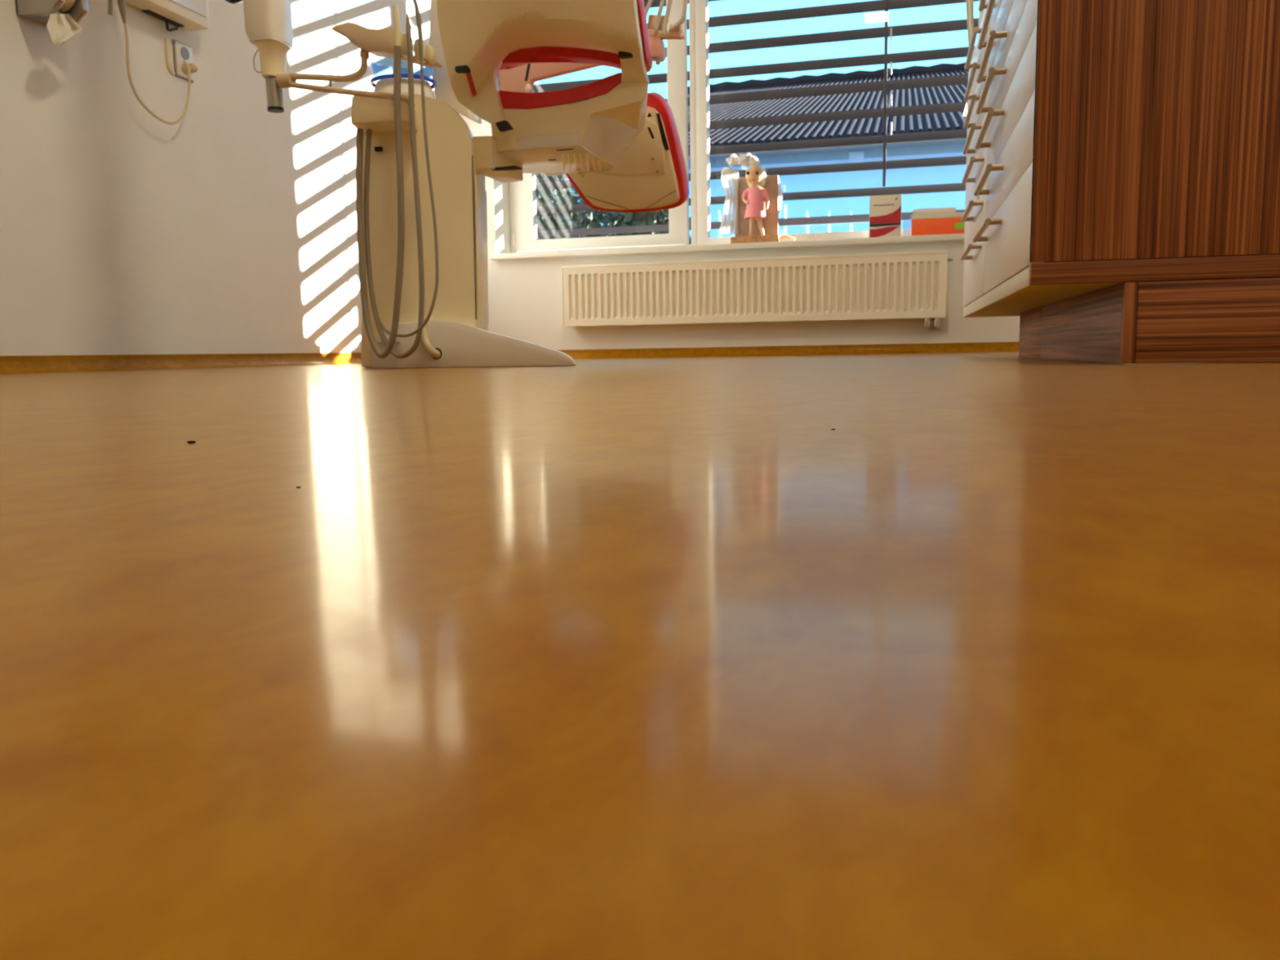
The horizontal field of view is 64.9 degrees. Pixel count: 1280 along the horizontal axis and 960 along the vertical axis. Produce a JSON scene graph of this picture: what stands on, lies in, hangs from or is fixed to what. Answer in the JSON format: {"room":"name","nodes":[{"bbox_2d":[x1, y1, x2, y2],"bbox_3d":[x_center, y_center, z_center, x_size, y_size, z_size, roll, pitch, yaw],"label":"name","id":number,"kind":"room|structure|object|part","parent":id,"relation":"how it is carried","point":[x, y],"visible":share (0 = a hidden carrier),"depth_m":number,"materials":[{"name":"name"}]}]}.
{"room":"dental clinic","nodes":[
{"label":"dental clinic","id":0,"kind":"room"},
{"bbox_2d":[0,0,435,355],"bbox_3d":[-2.032,-1.457,1.250,0.200,2.700,8.560,1,7,14],"label":"wall","id":1,"kind":"structure","parent":0,"point":[229,227],"depth_m":3.15,"materials":[{"name":"paint"}]},
{"bbox_2d":[15,0,88,26],"bbox_3d":[-1.518,-1.338,2.583,0.136,0.304,0.100,1,7,14],"label":"dispenser","id":2,"kind":"object","parent":1,"relation":"attached to","point":[39,11],"visible":0.76,"depth_m":2.56,"materials":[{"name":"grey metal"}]},
{"bbox_3d":[-1.578,-1.341,2.598,0.011,0.300,0.100,1,7,14],"label":"plate","id":3,"kind":"part","parent":2,"relation":"part of","materials":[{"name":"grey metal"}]},
{"bbox_2d":[29,12,62,22],"bbox_3d":[-1.530,-1.199,2.604,0.084,0.010,0.056,1,7,14],"label":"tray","id":4,"kind":"object","parent":2,"relation":"on","point":[43,18],"depth_m":2.60,"materials":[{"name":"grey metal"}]},
{"bbox_2d":[46,13,83,44],"bbox_3d":[-1.473,-1.150,2.572,0.021,0.092,0.125,1,7,14],"label":"paper towel","id":5,"kind":"object","parent":2,"relation":"hanging from","point":[62,28],"visible":1,"depth_m":2.56,"materials":[{"name":"white paper"}]},
{"bbox_2d":[57,0,75,13],"bbox_3d":[-1.511,-1.268,2.587,0.116,0.116,0.046,1,7,14],"label":"roll","id":6,"kind":"object","parent":2,"relation":"in","point":[68,4],"visible":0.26,"depth_m":2.60,"materials":[{"name":"white paper"}]},
{"bbox_2d":[107,0,209,124],"bbox_3d":[-1.437,-1.413,2.990,0.088,0.682,0.406,1,7,14],"label":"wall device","id":7,"kind":"object","parent":1,"relation":"attached to","point":[189,15],"visible":1,"depth_m":3.04,"materials":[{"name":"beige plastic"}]},
{"bbox_3d":[-1.442,-1.234,3.006,0.024,0.324,0.277,1,7,14],"label":"cord","id":8,"kind":"part","parent":7,"relation":"part of","materials":[{"name":"white plastic"}]},
{"bbox_2d":[164,38,194,82],"bbox_3d":[-1.438,-1.313,3.148,0.012,0.111,0.119,1,7,14],"label":"wall socket","id":9,"kind":"object","parent":1,"relation":"attached to","point":[181,51],"visible":0.92,"depth_m":3.14,"materials":[{"name":"grey plastic"}]},
{"bbox_2d":[182,62,198,74],"bbox_3d":[-1.408,-1.294,3.162,0.041,0.034,0.033,1,7,14],"label":"plug","id":10,"kind":"object","parent":9,"relation":"attached to","point":[193,68],"visible":0.87,"depth_m":3.15,"materials":[{"name":"white plastic"}]},
{"bbox_2d":[0,352,360,374],"bbox_3d":[-1.901,-0.134,1.353,0.041,0.046,8.090,1,7,14],"label":"baseboard","id":11,"kind":"structure","parent":1,"relation":"attached to","point":[45,363],"depth_m":3.07,"materials":[{"name":"brown wood"}]},
{"bbox_2d":[0,351,1279,959],"bbox_3d":[-0.457,-0.040,0.993,3.420,0.100,8.490,1,7,14],"label":"floor","id":12,"kind":"structure","parent":0,"point":[639,658],"depth_m":0.09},
{"bbox_2d":[186,440,195,443],"bbox_3d":[-0.152,-0.013,0.341,0.003,0.001,0.002,1,7,14],"label":"crumb","id":13,"kind":"object","parent":12,"relation":"on","point":[188,442],"visible":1,"depth_m":0.34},
{"bbox_2d":[351,0,576,368],"bbox_3d":[-0.434,-0.806,2.406,0.647,1.063,0.410,1,7,14],"label":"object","id":14,"kind":"object","parent":12,"relation":"on","point":[456,334],"visible":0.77,"depth_m":2.34,"materials":[{"name":"beige plastic"}]},
{"bbox_2d":[225,0,442,112],"bbox_3d":[-0.707,-1.835,2.134,0.547,2.056,0.108,1,7,14],"label":"dental instrument arm","id":15,"kind":"object","parent":14,"relation":"attached to","point":[268,23],"visible":0.91,"depth_m":2.23,"materials":[{"name":"white plastic"}]},
{"bbox_3d":[-0.696,-0.914,2.246,0.198,0.058,0.014,1,7,14],"label":"arm","id":16,"kind":"part","parent":15,"relation":"part of","materials":[{"name":"beige plastic"}]},
{"bbox_3d":[-0.643,-0.854,2.229,0.315,0.084,0.023,1,8,17],"label":"arm","id":17,"kind":"part","parent":15,"relation":"part of","materials":[{"name":"beige plastic"}]},
{"bbox_3d":[-0.607,-0.940,2.220,0.021,0.020,0.021,1,7,14],"label":"swivel knob","id":18,"kind":"part","parent":15,"relation":"part of","materials":[{"name":"beige plastic"}]},
{"bbox_2d":[355,4,404,358],"bbox_3d":[-0.583,-0.644,2.248,0.048,0.739,0.220,-7,9,-40],"label":"hose","id":19,"kind":"object","parent":15,"relation":"attached to","point":[397,63],"visible":0.96,"depth_m":2.25,"materials":[{"name":"beige plastic"}]},
{"bbox_2d":[363,13,424,358],"bbox_3d":[-0.554,-0.634,2.246,0.044,0.721,0.222,-8,10,-43],"label":"hose","id":20,"kind":"object","parent":15,"relation":"attached to","point":[410,53],"visible":0.97,"depth_m":2.22,"materials":[{"name":"grey rubber"}]},
{"bbox_2d":[368,0,439,337],"bbox_3d":[-0.544,-0.679,2.237,0.253,0.718,0.043,6,10,44],"label":"hose","id":21,"kind":"object","parent":15,"relation":"attached to","point":[419,22],"visible":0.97,"depth_m":2.16,"materials":[{"name":"grey plastic"}]},
{"bbox_2d":[368,57,434,82],"bbox_3d":[-0.584,-1.005,2.476,0.162,0.055,0.149,1,7,14],"label":"bowl","id":22,"kind":"object","parent":14,"relation":"on","point":[404,77],"depth_m":2.42,"materials":[{"name":"blue glass"}]},
{"bbox_3d":[-0.583,-0.945,2.483,0.170,0.061,0.150,1,7,14],"label":"bowl seat","id":23,"kind":"part","parent":14,"relation":"part of","materials":[{"name":"white plastic"}]},
{"bbox_3d":[-0.385,-0.554,2.458,0.010,0.330,0.259,-1,7,-3],"label":"panel","id":24,"kind":"part","parent":14,"relation":"part of","materials":[{"name":"beige plastic"}]},
{"bbox_2d":[436,0,689,213],"bbox_3d":[-0.199,-1.051,2.525,0.570,0.647,0.937,1,7,14],"label":"dental chair","id":25,"kind":"object","parent":14,"relation":"attached to","point":[617,142],"visible":1,"depth_m":2.35,"materials":[{"name":"beige plastic"}]},
{"bbox_3d":[-0.353,-0.785,2.471,0.064,0.077,0.200,1,7,14],"label":"link arm","id":26,"kind":"part","parent":25,"relation":"part of","materials":[{"name":"beige plastic"}]},
{"bbox_3d":[-0.304,-1.121,2.742,0.023,0.067,0.008,1,7,14],"label":"armrest rod","id":27,"kind":"part","parent":25,"relation":"part of","materials":[{"name":"black metal"}]},
{"bbox_3d":[-0.305,-1.070,2.749,0.018,0.022,0.018,1,7,14],"label":"rod knob","id":28,"kind":"part","parent":25,"relation":"part of","materials":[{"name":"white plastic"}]},
{"bbox_3d":[-0.239,-1.137,2.822,0.344,0.108,0.030,1,7,14],"label":"armrest","id":29,"kind":"part","parent":25,"relation":"part of","materials":[{"name":"red leather"}]},
{"bbox_3d":[-0.274,-0.815,2.544,0.363,0.030,0.355,1,7,14],"label":"under plate","id":30,"kind":"part","parent":25,"relation":"part of","materials":[{"name":"white plastic"}]},
{"bbox_2d":[498,72,621,109],"bbox_3d":[-0.134,-0.928,2.546,0.310,0.064,0.442,1,7,14],"label":"seat cushion","id":31,"kind":"object","parent":25,"relation":"on","point":[605,93],"depth_m":2.33,"materials":[{"name":"red leather"}]},
{"bbox_2d":[498,0,652,72],"bbox_3d":[-0.203,-1.125,2.233,0.436,0.401,0.276,1,7,14],"label":"backrest cushion","id":32,"kind":"object","parent":25,"relation":"on","point":[614,33],"depth_m":2.19,"materials":[{"name":"red leather"}]},
{"bbox_2d":[565,92,689,213],"bbox_3d":[-0.052,-0.927,2.875,0.358,0.307,0.223,1,7,14],"label":"cushion","id":33,"kind":"object","parent":25,"relation":"on","point":[651,175],"depth_m":2.84,"materials":[{"name":"beige plastic"}]},
{"bbox_3d":[-0.058,-0.925,2.805,0.253,0.140,0.096,1,7,14],"label":"raised panel","id":34,"kind":"part","parent":25,"relation":"part of","materials":[{"name":"beige plastic"}]},
{"bbox_2d":[644,0,688,68],"bbox_3d":[0.073,-1.221,2.660,0.138,0.251,0.066,1,7,14],"label":"dental instrument unit","id":35,"kind":"object","parent":25,"relation":"attached to","point":[657,24],"visible":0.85,"depth_m":2.65,"materials":[{"name":"beige plastic"}]},
{"bbox_3d":[0.093,-1.186,2.652,0.030,0.028,0.028,1,7,14],"label":"rack knob","id":36,"kind":"part","parent":35,"relation":"part of","materials":[{"name":"beige plastic"}]},
{"bbox_2d":[960,0,1042,357],"bbox_3d":[1.133,-0.735,2.441,0.672,0.859,0.744,1,7,14],"label":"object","id":37,"kind":"object","parent":12,"relation":"on","point":[974,215],"visible":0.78,"depth_m":2.41,"materials":[{"name":"white paint"}]},
{"bbox_3d":[0.780,-0.544,2.408,0.011,0.011,0.314,1,7,14],"label":"handle","id":38,"kind":"part","parent":37,"relation":"part of","materials":[{"name":"metal"}]},
{"bbox_3d":[0.827,-0.562,2.544,0.029,0.011,0.010,1,7,14],"label":"handle post","id":39,"kind":"part","parent":37,"relation":"part of","materials":[{"name":"metal"}]},
{"bbox_3d":[0.779,-0.638,2.396,0.011,0.011,0.314,1,7,14],"label":"handle","id":40,"kind":"part","parent":37,"relation":"part of","materials":[{"name":"metal"}]},
{"bbox_3d":[0.777,-0.732,2.384,0.011,0.011,0.314,1,7,14],"label":"handle","id":41,"kind":"part","parent":37,"relation":"part of","materials":[{"name":"metal"}]},
{"bbox_3d":[0.776,-0.802,2.375,0.011,0.011,0.314,1,7,14],"label":"handle","id":42,"kind":"part","parent":37,"relation":"part of","materials":[{"name":"metal"}]},
{"bbox_3d":[0.826,-0.656,2.532,0.029,0.011,0.010,1,7,14],"label":"handle post","id":43,"kind":"part","parent":37,"relation":"part of","materials":[{"name":"metal"}]},
{"bbox_3d":[0.823,-0.820,2.512,0.029,0.011,0.010,1,7,14],"label":"handle post","id":44,"kind":"part","parent":37,"relation":"part of","materials":[{"name":"metal"}]},
{"bbox_3d":[0.775,-0.863,2.367,0.011,0.011,0.314,1,7,14],"label":"handle","id":45,"kind":"part","parent":37,"relation":"part of","materials":[{"name":"metal"}]},
{"bbox_3d":[0.824,-0.750,2.521,0.029,0.011,0.010,1,7,14],"label":"handle post","id":46,"kind":"part","parent":37,"relation":"part of","materials":[{"name":"metal"}]},
{"bbox_3d":[0.774,-0.930,2.359,0.011,0.011,0.314,1,7,14],"label":"handle","id":47,"kind":"part","parent":37,"relation":"part of","materials":[{"name":"metal"}]},
{"bbox_3d":[0.772,-1.004,2.350,0.011,0.011,0.314,1,7,14],"label":"handle","id":48,"kind":"part","parent":37,"relation":"part of","materials":[{"name":"metal"}]},
{"bbox_3d":[0.848,-0.522,2.542,0.018,0.140,0.741,1,7,14],"label":"drawer","id":49,"kind":"part","parent":37,"relation":"part of","materials":[{"name":"white paint"}]},
{"bbox_3d":[0.846,-0.639,2.527,0.018,0.094,0.741,1,7,14],"label":"drawer","id":50,"kind":"part","parent":37,"relation":"part of","materials":[{"name":"white paint"}]},
{"bbox_3d":[0.845,-0.730,2.516,0.018,0.088,0.741,1,7,14],"label":"drawer","id":51,"kind":"part","parent":37,"relation":"part of","materials":[{"name":"white paint"}]},
{"bbox_3d":[0.844,-0.807,2.506,0.018,0.066,0.741,1,7,14],"label":"drawer","id":52,"kind":"part","parent":37,"relation":"part of","materials":[{"name":"white paint"}]},
{"bbox_3d":[0.842,-0.873,2.498,0.018,0.063,0.741,1,7,14],"label":"drawer","id":53,"kind":"part","parent":37,"relation":"part of","materials":[{"name":"white paint"}]},
{"bbox_3d":[0.752,-0.714,2.242,0.029,0.011,0.010,1,7,14],"label":"handle post","id":54,"kind":"part","parent":37,"relation":"part of","materials":[{"name":"metal"}]},
{"bbox_3d":[0.755,-0.525,2.266,0.029,0.011,0.010,1,7,14],"label":"handle post","id":55,"kind":"part","parent":37,"relation":"part of","materials":[{"name":"metal"}]},
{"bbox_3d":[0.841,-0.939,2.489,0.018,0.070,0.741,1,7,14],"label":"drawer","id":56,"kind":"part","parent":37,"relation":"part of","materials":[{"name":"white paint"}]},
{"bbox_3d":[0.754,-0.620,2.254,0.029,0.011,0.010,1,7,14],"label":"handle post","id":57,"kind":"part","parent":37,"relation":"part of","materials":[{"name":"metal"}]},
{"bbox_3d":[0.751,-0.783,2.233,0.029,0.011,0.010,1,7,14],"label":"handle post","id":58,"kind":"part","parent":37,"relation":"part of","materials":[{"name":"metal"}]},
{"bbox_3d":[0.840,-1.035,2.477,0.018,0.121,0.741,1,7,14],"label":"drawer","id":59,"kind":"part","parent":37,"relation":"part of","materials":[{"name":"white paint"}]},
{"bbox_2d":[972,0,1279,364],"bbox_3d":[0.936,-0.635,1.682,0.672,0.859,0.834,1,7,14],"label":"base cabinet","id":60,"kind":"object","parent":12,"relation":"on","point":[1131,173],"visible":1,"depth_m":1.35,"materials":[{"name":"brown wood"}]},
{"bbox_3d":[0.658,-0.946,1.908,0.011,0.011,0.324,1,7,14],"label":"handle","id":61,"kind":"part","parent":60,"relation":"part of","materials":[{"name":"metal"}]},
{"bbox_3d":[0.666,-0.486,1.966,0.011,0.011,0.324,1,7,14],"label":"handle","id":62,"kind":"part","parent":60,"relation":"part of","materials":[{"name":"metal"}]},
{"bbox_3d":[0.715,-0.504,2.107,0.029,0.011,0.010,1,7,14],"label":"handle post","id":63,"kind":"part","parent":60,"relation":"part of","materials":[{"name":"metal"}]},
{"bbox_3d":[0.708,-0.890,2.058,0.029,0.011,0.010,1,7,14],"label":"handle post","id":64,"kind":"part","parent":60,"relation":"part of","materials":[{"name":"metal"}]},
{"bbox_3d":[0.711,-0.693,2.083,0.029,0.011,0.010,1,7,14],"label":"handle post","id":65,"kind":"part","parent":60,"relation":"part of","materials":[{"name":"metal"}]},
{"bbox_3d":[0.664,-0.580,1.954,0.011,0.011,0.324,1,7,14],"label":"handle","id":66,"kind":"part","parent":60,"relation":"part of","materials":[{"name":"metal"}]},
{"bbox_3d":[0.713,-0.599,2.095,0.029,0.011,0.010,1,7,14],"label":"handle post","id":67,"kind":"part","parent":60,"relation":"part of","materials":[{"name":"metal"}]},
{"bbox_3d":[0.709,-0.824,2.067,0.029,0.011,0.010,1,7,14],"label":"handle post","id":68,"kind":"part","parent":60,"relation":"part of","materials":[{"name":"metal"}]},
{"bbox_3d":[0.710,-0.762,2.075,0.029,0.011,0.010,1,7,14],"label":"handle post","id":69,"kind":"part","parent":60,"relation":"part of","materials":[{"name":"metal"}]},
{"bbox_3d":[0.663,-0.674,1.942,0.011,0.011,0.324,1,7,14],"label":"handle","id":70,"kind":"part","parent":60,"relation":"part of","materials":[{"name":"metal"}]},
{"bbox_3d":[0.662,-0.744,1.933,0.011,0.011,0.324,1,7,14],"label":"handle","id":71,"kind":"part","parent":60,"relation":"part of","materials":[{"name":"metal"}]},
{"bbox_3d":[0.660,-0.872,1.917,0.011,0.011,0.324,1,7,14],"label":"handle","id":72,"kind":"part","parent":60,"relation":"part of","materials":[{"name":"metal"}]},
{"bbox_3d":[0.661,-0.805,1.926,0.011,0.011,0.324,1,7,14],"label":"handle","id":73,"kind":"part","parent":60,"relation":"part of","materials":[{"name":"metal"}]},
{"bbox_3d":[0.707,-0.965,2.049,0.029,0.011,0.010,1,7,14],"label":"handle post","id":74,"kind":"part","parent":60,"relation":"part of","materials":[{"name":"metal"}]},
{"bbox_3d":[0.640,-0.467,1.819,0.029,0.011,0.010,1,7,14],"label":"handle post","id":75,"kind":"part","parent":60,"relation":"part of","materials":[{"name":"metal"}]},
{"bbox_3d":[0.638,-0.561,1.807,0.029,0.011,0.010,1,7,14],"label":"handle post","id":76,"kind":"part","parent":60,"relation":"part of","materials":[{"name":"metal"}]},
{"bbox_3d":[0.644,-0.935,1.718,0.018,0.121,0.832,1,7,14],"label":"drawer","id":77,"kind":"part","parent":60,"relation":"part of","materials":[{"name":"white paint"}]},
{"bbox_3d":[0.637,-0.655,1.795,0.029,0.011,0.010,1,7,14],"label":"handle post","id":78,"kind":"part","parent":60,"relation":"part of","materials":[{"name":"metal"}]},
{"bbox_3d":[0.635,-0.786,1.779,0.029,0.011,0.010,1,7,14],"label":"handle post","id":79,"kind":"part","parent":60,"relation":"part of","materials":[{"name":"metal"}]},
{"bbox_3d":[0.636,-0.725,1.786,0.029,0.011,0.010,1,7,14],"label":"handle post","id":80,"kind":"part","parent":60,"relation":"part of","materials":[{"name":"metal"}]},
{"bbox_3d":[0.645,-0.840,1.730,0.018,0.070,0.832,1,7,14],"label":"drawer","id":81,"kind":"part","parent":60,"relation":"part of","materials":[{"name":"white paint"}]},
{"bbox_3d":[0.646,-0.773,1.739,0.018,0.063,0.832,1,7,14],"label":"drawer","id":82,"kind":"part","parent":60,"relation":"part of","materials":[{"name":"white paint"}]},
{"bbox_3d":[0.650,-0.539,1.768,0.018,0.094,0.832,1,7,14],"label":"drawer","id":83,"kind":"part","parent":60,"relation":"part of","materials":[{"name":"white paint"}]},
{"bbox_3d":[0.649,-0.630,1.757,0.018,0.088,0.832,1,7,14],"label":"drawer","id":84,"kind":"part","parent":60,"relation":"part of","materials":[{"name":"white paint"}]},
{"bbox_3d":[0.647,-0.708,1.747,0.018,0.066,0.832,1,7,14],"label":"drawer","id":85,"kind":"part","parent":60,"relation":"part of","materials":[{"name":"white paint"}]},
{"bbox_3d":[0.652,-0.422,1.783,0.018,0.140,0.832,1,7,14],"label":"drawer","id":86,"kind":"part","parent":60,"relation":"part of","materials":[{"name":"white paint"}]},
{"bbox_3d":[0.855,-0.282,1.325,0.642,0.029,0.020,1,7,14],"label":"rail","id":87,"kind":"part","parent":60,"relation":"part of","materials":[{"name":"brown wood"}]},
{"bbox_3d":[0.849,-0.653,1.278,0.642,0.718,0.019,1,7,14],"label":"panel","id":88,"kind":"part","parent":60,"relation":"part of","materials":[{"name":"brown wood"}]},
{"bbox_2d":[461,0,1019,350],"bbox_3d":[0.556,-1.956,4.831,3.020,2.700,0.270,1,7,14],"label":"wall","id":89,"kind":"structure","parent":0,"point":[525,295],"depth_m":4.93,"materials":[{"name":"paint"}]},
{"bbox_2d":[508,0,697,253],"bbox_3d":[-0.208,-2.069,5.102,1.002,1.818,0.080,1,7,14],"label":"window","id":90,"kind":"structure","parent":89,"relation":"in","point":[522,202],"depth_m":5.07,"materials":[{"name":"plastic"}]},
{"bbox_2d":[533,0,691,237],"bbox_3d":[-0.295,-2.142,5.269,1.250,1.888,0.085,1,7,14],"label":"blind","id":91,"kind":"object","parent":90,"relation":"attached to","point":[658,77],"visible":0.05,"depth_m":5.34,"materials":[{"name":"paint"}]},
{"bbox_2d":[489,233,964,260],"bbox_3d":[0.644,-1.121,4.852,2.835,0.027,0.253,1,7,14],"label":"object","id":92,"kind":"structure","parent":89,"relation":"attached to","point":[955,237],"depth_m":4.78,"materials":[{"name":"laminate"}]},
{"bbox_2d":[730,235,782,243],"bbox_3d":[0.558,-1.148,4.832,0.230,0.034,0.130,1,7,14],"label":"plank","id":93,"kind":"object","parent":92,"relation":"on","point":[745,239],"visible":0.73,"depth_m":4.77,"materials":[{"name":"brown wood"}]},
{"bbox_2d":[742,164,768,235],"bbox_3d":[0.553,-1.332,4.808,0.131,0.337,0.114,1,7,14],"label":"doll","id":94,"kind":"object","parent":93,"relation":"on","point":[755,175],"visible":1,"depth_m":4.77},
{"bbox_2d":[734,174,778,236],"bbox_3d":[0.561,-1.315,4.852,0.210,0.289,0.014,1,7,14],"label":"wooden board","id":95,"kind":"object","parent":93,"relation":"on","point":[771,223],"visible":0.49,"depth_m":4.84,"materials":[{"name":"brown wood"}]},
{"bbox_2d":[719,152,782,233],"bbox_3d":[0.529,-1.378,4.828,0.306,0.378,0.067,0,7,11],"label":"veil","id":96,"kind":"object","parent":95,"relation":"on","point":[730,177],"visible":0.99,"depth_m":4.86,"materials":[{"name":"white fabric"}]},
{"bbox_2d":[779,235,795,240],"bbox_3d":[0.697,-1.145,4.771,0.082,0.028,0.016,1,7,14],"label":"chip","id":97,"kind":"object","parent":92,"relation":"on","point":[781,237],"visible":0.98,"depth_m":4.76,"materials":[{"name":"beige"}]},
{"bbox_2d":[869,194,901,237],"bbox_3d":[1.134,-1.215,4.656,0.143,0.192,0.056,1,7,14],"label":"carton","id":98,"kind":"object","parent":92,"relation":"on","point":[885,211],"visible":0.92,"depth_m":4.63,"materials":[{"name":"white cardboard"}]},
{"bbox_2d":[911,212,964,235],"bbox_3d":[1.375,-1.170,4.632,0.247,0.100,0.107,1,7,14],"label":"box","id":99,"kind":"object","parent":92,"relation":"on","point":[950,223],"visible":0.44,"depth_m":4.58,"materials":[{"name":"orange cardboard"}]},
{"bbox_2d":[912,207,955,214],"bbox_3d":[1.352,-1.234,4.627,0.190,0.030,0.029,1,7,14],"label":"box","id":100,"kind":"object","parent":99,"relation":"on","point":[943,210],"visible":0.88,"depth_m":4.62,"materials":[{"name":"cardboard"}]},
{"bbox_3d":[1.375,-1.209,4.628,0.247,0.022,0.105,1,7,14],"label":"box lid","id":101,"kind":"part","parent":99,"relation":"part of","materials":[{"name":"white cardboard"}]},
{"bbox_2d":[561,250,952,329],"bbox_3d":[0.523,-0.871,4.791,1.839,0.348,0.117,1,7,14],"label":"panel radiator","id":102,"kind":"object","parent":89,"relation":"attached to","point":[900,285],"visible":1,"depth_m":4.72,"materials":[{"name":"metal"}]},
{"bbox_2d":[562,250,946,268],"bbox_3d":[0.505,-1.036,4.762,1.812,0.012,0.094,1,7,14],"label":"grille","id":103,"kind":"object","parent":102,"relation":"attached to","point":[941,254],"depth_m":4.68,"materials":[{"name":"metal"}]},
{"bbox_2d":[558,342,1018,359],"bbox_3d":[0.540,-0.620,4.849,3.020,0.046,0.041,1,7,14],"label":"baseboard","id":104,"kind":"structure","parent":89,"relation":"attached to","point":[981,347],"depth_m":4.80,"materials":[{"name":"brown wood"}]},
{"bbox_2d":[694,0,984,244],"bbox_3d":[0.932,-2.052,4.820,1.348,1.818,0.060,1,7,14],"label":"window","id":105,"kind":"structure","parent":89,"relation":"in","point":[701,6],"depth_m":4.98,"materials":[{"name":"plastic"}]},
{"bbox_2d":[708,0,978,229],"bbox_3d":[1.192,-2.117,4.876,1.775,1.888,0.108,1,7,14],"label":"blind","id":106,"kind":"object","parent":105,"relation":"attached to","point":[887,31],"visible":0.58,"depth_m":4.97,"materials":[{"name":"paint"}]},
{"bbox_2d":[965,0,973,63],"bbox_3d":[1.458,-2.223,4.508,0.093,1.126,0.016,1,7,14],"label":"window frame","id":107,"kind":"structure","parent":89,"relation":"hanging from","point":[969,3],"depth_m":4.52,"materials":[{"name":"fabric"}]},
{"label":"outside","id":108,"kind":"structure","parent":0,"visible":0},
{"bbox_3d":[11.828,-5.587,45.827,120.000,0.200,84.690,1,7,14],"label":"ground","id":109,"kind":"structure","parent":108,"visible":0},
{"bbox_2d":[520,173,591,252],"bbox_3d":[-0.875,-1.795,7.902,1.019,2.306,0.839,1,7,14],"label":"shrub","id":110,"kind":"object","parent":109,"relation":"on","point":[561,220],"visible":0.11,"depth_m":7.68,"materials":[{"name":"green plant"}]},
{"bbox_2d":[555,188,617,249],"bbox_3d":[-0.391,-2.003,9.833,1.233,2.216,1.019,1,7,14],"label":"shrub","id":111,"kind":"object","parent":109,"relation":"on","point":[597,217],"visible":0.06,"depth_m":9.53,"materials":[{"name":"green plant"}]},
{"bbox_2d":[605,208,691,248],"bbox_3d":[0.071,-1.618,7.879,0.797,1.930,0.663,1,7,14],"label":"shrub","id":112,"kind":"object","parent":109,"relation":"on","point":[655,217],"visible":0.13,"depth_m":7.71,"materials":[{"name":"green plant"}]},
{"bbox_2d":[539,62,968,251],"bbox_3d":[5.300,-6.062,19.746,11.730,7.530,14.230,1,7,14],"label":"house","id":113,"kind":"structure","parent":109,"relation":"on","point":[953,174],"depth_m":14.13,"materials":[{"name":"tile"}]},
{"bbox_2d":[848,151,864,163],"bbox_3d":[2.967,-4.397,13.794,0.200,0.180,0.120,1,7,14],"label":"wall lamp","id":114,"kind":"object","parent":113,"relation":"attached to","point":[854,156],"depth_m":13.74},
{"bbox_2d":[712,210,910,237],"bbox_3d":[1.759,-1.591,8.730,2.286,1.554,0.045,1,7,14],"label":"picket fence","id":115,"kind":"object","parent":109,"relation":"on","point":[828,214],"visible":0.15,"depth_m":8.71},
{"bbox_3d":[1.751,-2.227,8.659,2.286,0.040,0.025,1,7,14],"label":"rail","id":116,"kind":"part","parent":115,"relation":"part of","materials":[{"name":"white wood"}]}
]}

